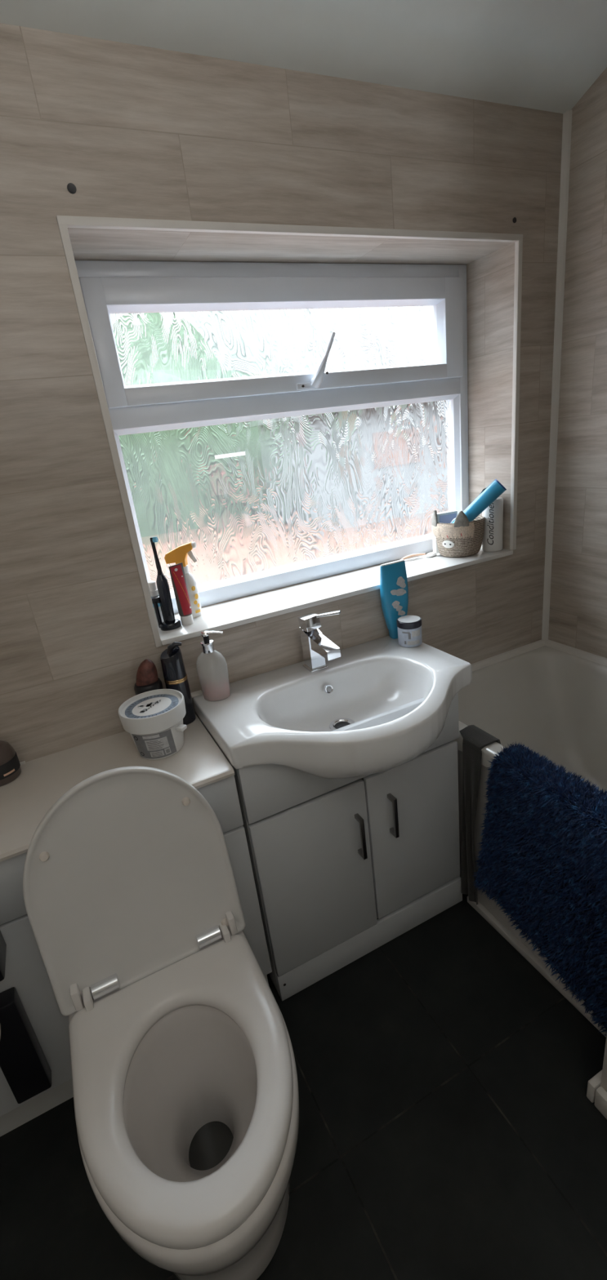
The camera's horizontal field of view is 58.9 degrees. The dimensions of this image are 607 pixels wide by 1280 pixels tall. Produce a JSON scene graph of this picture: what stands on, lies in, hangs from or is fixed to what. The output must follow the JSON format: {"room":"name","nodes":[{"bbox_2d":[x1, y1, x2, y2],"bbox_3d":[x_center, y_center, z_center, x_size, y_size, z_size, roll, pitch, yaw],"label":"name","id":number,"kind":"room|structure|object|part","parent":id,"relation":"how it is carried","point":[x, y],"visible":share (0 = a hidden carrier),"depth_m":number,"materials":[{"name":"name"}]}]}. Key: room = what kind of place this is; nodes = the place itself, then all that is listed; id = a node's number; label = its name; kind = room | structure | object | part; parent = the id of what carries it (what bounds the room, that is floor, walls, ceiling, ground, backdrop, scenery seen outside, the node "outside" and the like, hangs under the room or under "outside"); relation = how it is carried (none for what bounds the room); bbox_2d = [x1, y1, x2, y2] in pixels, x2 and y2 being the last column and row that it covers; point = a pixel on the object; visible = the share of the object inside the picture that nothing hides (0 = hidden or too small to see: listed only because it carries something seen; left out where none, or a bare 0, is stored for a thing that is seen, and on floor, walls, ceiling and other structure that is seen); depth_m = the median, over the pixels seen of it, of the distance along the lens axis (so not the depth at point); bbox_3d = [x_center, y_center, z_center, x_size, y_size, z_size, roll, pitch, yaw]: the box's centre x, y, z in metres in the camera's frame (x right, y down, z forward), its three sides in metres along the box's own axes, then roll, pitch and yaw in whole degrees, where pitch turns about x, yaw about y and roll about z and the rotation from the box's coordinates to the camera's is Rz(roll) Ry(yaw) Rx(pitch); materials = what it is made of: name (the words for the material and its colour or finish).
{"room":"bathroom","nodes":[
{"label":"bathroom","id":0,"kind":"room"},
{"bbox_2d":[0,22,562,762],"bbox_3d":[-0.319,-0.187,1.516,2.679,2.200,0.300,-16,22,-22],"label":"wall","id":1,"kind":"structure","parent":0,"point":[138,131],"depth_m":1.25,"materials":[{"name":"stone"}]},
{"bbox_2d":[66,182,76,193],"bbox_3d":[-0.454,-0.886,1.055,0.017,0.017,0.004,-16,22,-22],"label":"plug","id":2,"kind":"object","parent":1,"relation":"attached to","point":[72,188],"visible":1,"depth_m":1.05,"materials":[{"name":"black plastic"}]},
{"bbox_2d":[75,260,468,613],"bbox_3d":[0.025,-0.623,1.632,1.211,0.887,0.140,-16,22,-22],"label":"window","id":3,"kind":"structure","parent":1,"relation":"in","point":[292,424],"depth_m":1.60,"materials":[{"name":"glass"}]},
{"bbox_3d":[-0.013,-0.874,1.556,1.149,0.285,0.082,-16,22,-22],"label":"sash","id":4,"kind":"part","parent":3,"relation":"part of","materials":[{"name":"white plastic"}]},
{"bbox_3d":[-0.025,-0.865,1.560,1.027,0.181,0.004,-16,22,-22],"label":"pane","id":5,"kind":"part","parent":3,"relation":"part of","materials":[{"name":"clear glass"}]},
{"bbox_3d":[0.032,-0.479,1.712,1.143,0.465,0.004,-16,22,-22],"label":"pane","id":6,"kind":"part","parent":3,"relation":"part of","materials":[{"name":"clear glass"}]},
{"bbox_3d":[0.012,-0.737,1.558,0.070,0.017,0.010,-16,22,-22],"label":"handle plate","id":7,"kind":"part","parent":3,"relation":"part of","materials":[{"name":"white plastic"}]},
{"bbox_3d":[0.054,-0.798,1.537,0.080,0.137,0.045,-16,22,-22],"label":"handle","id":8,"kind":"part","parent":3,"relation":"part of","materials":[{"name":"white plastic"}]},
{"bbox_2d":[56,215,522,647],"bbox_3d":[0.118,-0.565,1.450,1.237,0.916,0.015,-16,22,-22],"label":"trim","id":9,"kind":"structure","parent":1,"relation":"attached to","point":[64,222],"depth_m":1.26,"materials":[{"name":"white plastic"}]},
{"bbox_2d":[157,545,512,645],"bbox_3d":[0.131,-0.172,1.685,1.205,0.015,0.203,-16,22,-22],"label":"windowsill","id":10,"kind":"structure","parent":1,"relation":"attached to","point":[238,612],"depth_m":1.60,"materials":[{"name":"white plastic"}]},
{"bbox_2d":[147,580,163,626],"bbox_3d":[-0.405,-0.100,1.476,0.030,0.124,0.030,-16,22,-22],"label":"tube","id":11,"kind":"object","parent":10,"relation":"on","point":[152,584],"visible":0.44,"depth_m":1.45,"materials":[{"name":"white plastic"}]},
{"bbox_2d":[151,595,181,631],"bbox_3d":[-0.368,-0.075,1.449,0.060,0.088,0.056,-16,22,-22],"label":"charger","id":12,"kind":"object","parent":10,"relation":"on","point":[164,626],"visible":0.7,"depth_m":1.44,"materials":[{"name":"black plastic"}]},
{"bbox_2d":[150,537,175,622],"bbox_3d":[-0.373,-0.154,1.417,0.031,0.237,0.031,-4,21,8],"label":"electric toothbrush","id":13,"kind":"object","parent":12,"relation":"in","point":[162,586],"visible":0.97,"depth_m":1.41,"materials":[{"name":"black plastic"}]},
{"bbox_3d":[-0.367,-0.109,1.434,0.032,0.140,0.032,-16,22,-22],"label":"handle","id":14,"kind":"part","parent":13,"relation":"part of","materials":[{"name":"black plastic"}]},
{"bbox_2d":[168,562,193,625],"bbox_3d":[-0.328,-0.122,1.448,0.036,0.166,0.036,-10,21,-7],"label":"toothpaste tube","id":15,"kind":"object","parent":10,"relation":"on","point":[178,580],"visible":1,"depth_m":1.44,"materials":[{"name":"red plastic"}]},
{"bbox_2d":[164,542,202,617],"bbox_3d":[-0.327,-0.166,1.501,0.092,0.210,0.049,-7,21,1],"label":"spray bottle","id":16,"kind":"object","parent":10,"relation":"on","point":[180,554],"visible":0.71,"depth_m":1.48,"materials":[{"name":"white plastic"}]},
{"bbox_2d":[400,551,435,560],"bbox_3d":[0.401,-0.291,1.864,0.144,0.017,0.039,-14,22,-17],"label":"razor","id":17,"kind":"object","parent":10,"relation":"on","point":[431,553],"visible":0.94,"depth_m":1.86,"materials":[{"name":"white plastic"}]},
{"bbox_3d":[0.376,-0.290,1.866,0.100,0.014,0.018,-13,21,-16],"label":"handle","id":18,"kind":"part","parent":17,"relation":"part of","materials":[{"name":"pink plastic"}]},
{"bbox_2d":[431,510,484,557],"bbox_3d":[0.530,-0.373,1.838,0.174,0.158,0.173,-16,22,-22],"label":"basket","id":19,"kind":"object","parent":10,"relation":"on","point":[463,537],"visible":0.97,"depth_m":1.78,"materials":[{"name":"beige wicker"}]},
{"bbox_2d":[431,510,457,553],"bbox_3d":[0.489,-0.374,1.857,0.084,0.134,0.027,-11,21,-11],"label":"carton","id":20,"kind":"object","parent":19,"relation":"in","point":[446,517],"visible":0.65,"depth_m":1.83,"materials":[{"name":"white cardboard"}]},
{"bbox_2d":[439,513,455,523],"bbox_3d":[0.495,-0.381,1.842,0.062,0.097,0.001,-11,21,-11],"label":"print","id":21,"kind":"object","parent":20,"relation":"attached to","point":[443,517],"depth_m":1.83},
{"bbox_2d":[451,479,506,523],"bbox_3d":[0.565,-0.432,1.754,0.182,0.170,0.052,-3,21,12],"label":"bottle","id":22,"kind":"object","parent":19,"relation":"in","point":[495,489],"visible":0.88,"depth_m":1.73,"materials":[{"name":"blue plastic"}]},
{"bbox_2d":[479,487,502,551],"bbox_3d":[0.640,-0.411,1.823,0.067,0.214,0.074,7,25,33],"label":"bottle","id":23,"kind":"object","parent":10,"relation":"on","point":[491,541],"visible":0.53,"depth_m":1.81,"materials":[{"name":"white plastic"}]},
{"bbox_2d":[541,110,571,639],"bbox_3d":[0.814,-0.721,1.745,0.016,1.566,0.016,-16,22,-22],"label":"trim","id":24,"kind":"structure","parent":1,"relation":"attached to","point":[566,116],"depth_m":1.68,"materials":[{"name":"white plastic"}]},
{"bbox_2d":[0,893,606,1279],"bbox_3d":[0.395,1.218,0.776,2.679,0.060,2.350,-16,22,-22],"label":"floor","id":25,"kind":"structure","parent":0,"point":[449,1129],"depth_m":1.15,"materials":[{"name":"black tile"}]},
{"bbox_2d":[0,775,271,1137],"bbox_3d":[-0.677,0.741,1.253,1.112,0.744,0.327,-16,22,-22],"label":"cabinet","id":26,"kind":"object","parent":25,"relation":"on","point":[25,971],"visible":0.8,"depth_m":1.17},
{"bbox_2d":[0,930,52,1103],"bbox_3d":[-0.644,0.736,1.025,0.201,0.535,0.088,-16,22,-22],"label":"toilet roll holder","id":27,"kind":"object","parent":26,"relation":"attached to","point":[24,1064],"visible":1,"depth_m":1.10,"materials":[{"name":"black plastic"}]},
{"bbox_2d":[0,714,234,862],"bbox_3d":[-0.733,0.391,1.110,1.138,0.018,0.343,-16,22,-22],"label":"countertop","id":28,"kind":"structure","parent":26,"relation":"on","point":[24,801],"depth_m":1.22,"materials":[{"name":"beige laminate"}]},
{"bbox_2d":[0,740,21,786],"bbox_3d":[-0.705,0.282,1.238,0.085,0.087,0.085,-16,22,-22],"label":"pot","id":29,"kind":"object","parent":28,"relation":"on","point":[10,765],"visible":1,"depth_m":1.22,"materials":[{"name":"plastic"}]},
{"bbox_3d":[-0.708,0.255,1.228,0.081,0.029,0.081,-16,22,-22],"label":"lid","id":30,"kind":"part","parent":29,"relation":"part of","materials":[{"name":"plastic"}]},
{"bbox_2d":[4,768,14,776],"bbox_3d":[-0.667,0.302,1.222,0.002,0.005,0.026,6,24,32],"label":"print","id":31,"kind":"object","parent":29,"relation":"on","point":[7,772],"depth_m":1.22,"materials":[{"name":"pink plastic"}]},
{"bbox_2d":[133,658,163,695],"bbox_3d":[-0.389,0.139,1.366,0.069,0.189,0.069,-16,22,-22],"label":"makeup brush","id":32,"kind":"object","parent":28,"relation":"on","point":[147,678],"visible":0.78,"depth_m":1.33,"materials":[{"name":"black plastic"}]},
{"bbox_2d":[118,688,186,759],"bbox_3d":[-0.348,0.204,1.275,0.151,0.122,0.151,-16,22,-22],"label":"plastic tub","id":33,"kind":"object","parent":28,"relation":"on","point":[153,719],"visible":1,"depth_m":1.24,"materials":[{"name":"white plastic"}]},
{"bbox_2d":[137,700,160,713],"bbox_3d":[-0.357,0.155,1.255,0.056,0.001,0.046,-16,22,-22],"label":"print","id":34,"kind":"object","parent":33,"relation":"on","point":[148,704],"depth_m":1.26},
{"bbox_2d":[127,695,173,718],"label":"print","id":35,"kind":"object","parent":33,"relation":"on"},
{"bbox_2d":[133,736,169,756],"bbox_3d":[-0.348,0.242,1.232,0.072,0.058,0.018,-6,21,4],"label":"print","id":36,"kind":"object","parent":33,"relation":"attached to","point":[147,746],"depth_m":1.23,"materials":[{"name":"black"}]},
{"bbox_3d":[-0.352,0.168,1.261,0.151,0.044,0.151,-16,22,-22],"label":"lid","id":37,"kind":"part","parent":33,"relation":"part of","materials":[{"name":"white plastic"}]},
{"bbox_3d":[-0.334,0.241,1.228,0.053,0.061,0.014,-12,21,-12],"label":"label panel","id":38,"kind":"part","parent":33,"relation":"part of","materials":[{"name":"grey paper"}]},
{"bbox_2d":[160,641,195,724],"bbox_3d":[-0.324,0.110,1.376,0.058,0.221,0.058,10,26,38],"label":"pump bottle","id":39,"kind":"object","parent":28,"relation":"on","point":[175,674],"visible":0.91,"depth_m":1.35,"materials":[{"name":"black plastic"}]},
{"bbox_3d":[-0.644,0.503,1.015,1.112,0.138,0.018,-16,22,-22],"label":"panel","id":40,"kind":"part","parent":26,"relation":"part of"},
{"bbox_2d":[22,766,299,1279],"bbox_3d":[-0.219,0.723,0.958,0.378,0.876,0.543,-16,22,-22],"label":"toilet","id":41,"kind":"object","parent":25,"relation":"on","point":[184,1067],"visible":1,"depth_m":1.02,"materials":[{"name":"ceramic"}]},
{"bbox_3d":[-0.337,0.463,1.062,0.378,0.438,0.093,-16,22,-22],"label":"lid","id":42,"kind":"part","parent":41,"relation":"part of","materials":[{"name":"white plastic"}]},
{"bbox_3d":[-0.196,0.741,0.914,0.362,0.038,0.434,-16,22,-22],"label":"seat","id":43,"kind":"part","parent":41,"relation":"part of","materials":[{"name":"white plastic"}]},
{"bbox_2d":[200,692,462,1000],"bbox_3d":[0.115,0.514,1.570,0.628,0.752,0.357,-16,22,-22],"label":"vanity unit","id":44,"kind":"object","parent":25,"relation":"on","point":[330,858],"visible":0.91,"depth_m":1.43,"materials":[{"name":"white wood"}]},
{"bbox_3d":[0.041,0.625,1.403,0.314,0.490,0.018,-16,22,-22],"label":"door","id":45,"kind":"part","parent":44,"relation":"part of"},
{"bbox_2d":[191,635,471,778],"bbox_3d":[0.117,0.193,1.390,0.684,0.146,0.495,-16,22,-22],"label":"washbasin","id":46,"kind":"object","parent":44,"relation":"on","point":[287,716],"visible":0.97,"depth_m":1.39,"materials":[{"name":"white ceramic"}]},
{"bbox_2d":[191,689,203,697],"bbox_3d":[-0.287,0.144,1.440,0.034,0.006,0.024,-16,22,-22],"label":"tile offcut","id":47,"kind":"structure","parent":46,"relation":"on","point":[199,692],"depth_m":1.43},
{"bbox_2d":[195,630,230,701],"bbox_3d":[-0.236,0.064,1.383,0.078,0.186,0.065,-16,22,-22],"label":"soap dispenser","id":48,"kind":"object","parent":46,"relation":"on","point":[211,664],"visible":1,"depth_m":1.36,"materials":[{"name":"white"}]},
{"bbox_3d":[-0.245,-0.004,1.357,0.015,0.021,0.015,-16,22,-22],"label":"pump stem","id":49,"kind":"part","parent":48,"relation":"part of","materials":[{"name":"black plastic"}]},
{"bbox_2d":[297,610,340,672],"bbox_3d":[0.065,0.008,1.459,0.097,0.167,0.155,-16,22,-22],"label":"mixer tap","id":50,"kind":"object","parent":46,"relation":"on","point":[316,647],"visible":1,"depth_m":1.46,"materials":[{"name":"silver metal"}]},
{"bbox_3d":[0.033,0.075,1.520,0.052,0.007,0.058,-16,22,-22],"label":"plate","id":51,"kind":"part","parent":50,"relation":"part of","materials":[{"name":"silver metal"}]},
{"bbox_3d":[0.055,0.017,1.428,0.038,0.038,0.106,-16,22,-22],"label":"spout","id":52,"kind":"part","parent":50,"relation":"part of","materials":[{"name":"silver metal"}]},
{"bbox_3d":[0.061,-0.069,1.452,0.080,0.018,0.017,-1,22,17],"label":"lever","id":53,"kind":"part","parent":50,"relation":"part of","materials":[{"name":"silver metal"}]},
{"bbox_2d":[325,685,331,692],"bbox_3d":[0.069,0.134,1.474,0.018,0.019,0.008,-16,22,-22],"label":"overflow hole","id":54,"kind":"object","parent":46,"relation":"attached to","point":[328,688],"depth_m":1.47,"materials":[{"name":"silver metal"}]},
{"bbox_2d":[379,559,408,639],"bbox_3d":[0.277,-0.120,1.629,0.091,0.236,0.043,-16,22,-22],"label":"bottle","id":55,"kind":"object","parent":46,"relation":"on","point":[393,591],"visible":0.87,"depth_m":1.60,"materials":[{"name":"blue plastic"}]},
{"bbox_2d":[390,576,405,615],"bbox_3d":[0.286,-0.129,1.608,0.058,0.120,0.005,-17,23,-25],"label":"picture","id":56,"kind":"object","parent":55,"relation":"attached to","point":[397,584],"depth_m":1.61},
{"bbox_2d":[395,615,422,647],"bbox_3d":[0.314,-0.026,1.590,0.072,0.079,0.072,-16,22,-22],"label":"jar","id":57,"kind":"object","parent":46,"relation":"on","point":[408,627],"visible":1,"depth_m":1.56,"materials":[{"name":"white plastic"}]},
{"bbox_2d":[401,631,410,644],"bbox_3d":[0.300,-0.005,1.564,0.025,0.038,0.002,4,23,26],"label":"print","id":58,"kind":"object","parent":57,"relation":"attached to","point":[406,636],"depth_m":1.56},
{"bbox_3d":[0.310,-0.052,1.579,0.072,0.020,0.072,-16,22,-22],"label":"lid","id":59,"kind":"part","parent":57,"relation":"part of","materials":[{"name":"black plastic"}]},
{"bbox_3d":[0.149,0.511,1.396,0.011,0.126,0.031,-16,22,-22],"label":"handle","id":60,"kind":"part","parent":44,"relation":"part of","materials":[{"name":"black metal"}]},
{"bbox_3d":[0.238,0.467,1.428,0.011,0.124,0.031,-16,22,-22],"label":"handle","id":61,"kind":"part","parent":44,"relation":"part of","materials":[{"name":"black metal"}]},
{"bbox_3d":[0.317,0.538,1.518,0.300,0.478,0.018,-16,22,-22],"label":"door","id":62,"kind":"part","parent":44,"relation":"part of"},
{"bbox_2d":[454,645,606,1037],"bbox_3d":[0.998,0.593,1.302,0.686,0.592,1.638,-16,22,-22],"label":"bathtub","id":63,"kind":"object","parent":25,"relation":"on","point":[552,702],"visible":0.38,"depth_m":1.88,"materials":[{"name":"white plastic"}]},
{"bbox_2d":[458,724,500,904],"bbox_3d":[0.504,0.518,1.575,0.100,0.545,0.108,-16,22,-22],"label":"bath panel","id":64,"kind":"object","parent":63,"relation":"hanging from","point":[474,739],"visible":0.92,"depth_m":1.51,"materials":[{"name":"white plastic"}]},
{"bbox_3d":[0.712,0.681,1.182,0.010,0.535,1.636,-16,22,-22],"label":"panel","id":65,"kind":"part","parent":63,"relation":"part of","materials":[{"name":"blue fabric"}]},
{"bbox_2d":[471,742,606,1039],"bbox_3d":[0.636,0.596,1.327,0.143,0.598,0.497,-16,22,-22],"label":"bath mat","id":66,"kind":"object","parent":63,"relation":"hanging from","point":[543,856],"visible":1,"depth_m":1.28,"materials":[{"name":"blue fabric"}]},
{"bbox_2d":[0,0,606,113],"bbox_3d":[0.054,-1.001,0.083,2.679,0.531,2.650,-16,22,-22],"label":"ceiling","id":67,"kind":"structure","parent":0,"point":[540,55],"depth_m":1.15,"materials":[{"name":"paint"}]},
{"bbox_2d":[547,66,606,657],"bbox_3d":[1.360,-0.405,0.821,0.100,2.700,2.250,-16,22,-22],"label":"wall","id":68,"kind":"structure","parent":0,"point":[577,612],"depth_m":1.66,"materials":[{"name":"stone"}]},
{"bbox_2d":[471,639,606,671],"bbox_3d":[0.980,0.304,1.204,0.649,0.018,1.640,-16,22,-22],"label":"trim","id":69,"kind":"structure","parent":68,"relation":"attached to","point":[596,659],"depth_m":1.93,"materials":[{"name":"white plastic"}]},
{"bbox_2d":[600,1032,606,1092],"bbox_3d":[0.853,0.019,0.178,0.125,2.480,1.365,-16,22,-22],"label":"wall partition","id":70,"kind":"structure","parent":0,"point":[603,1075],"depth_m":1.13,"materials":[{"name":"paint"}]},
{"bbox_2d":[586,1070,606,1119],"bbox_3d":[0.983,1.146,0.607,0.143,0.055,1.382,-16,22,-22],"label":"trim","id":71,"kind":"structure","parent":70,"relation":"attached to","point":[596,1094],"depth_m":1.15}
]}

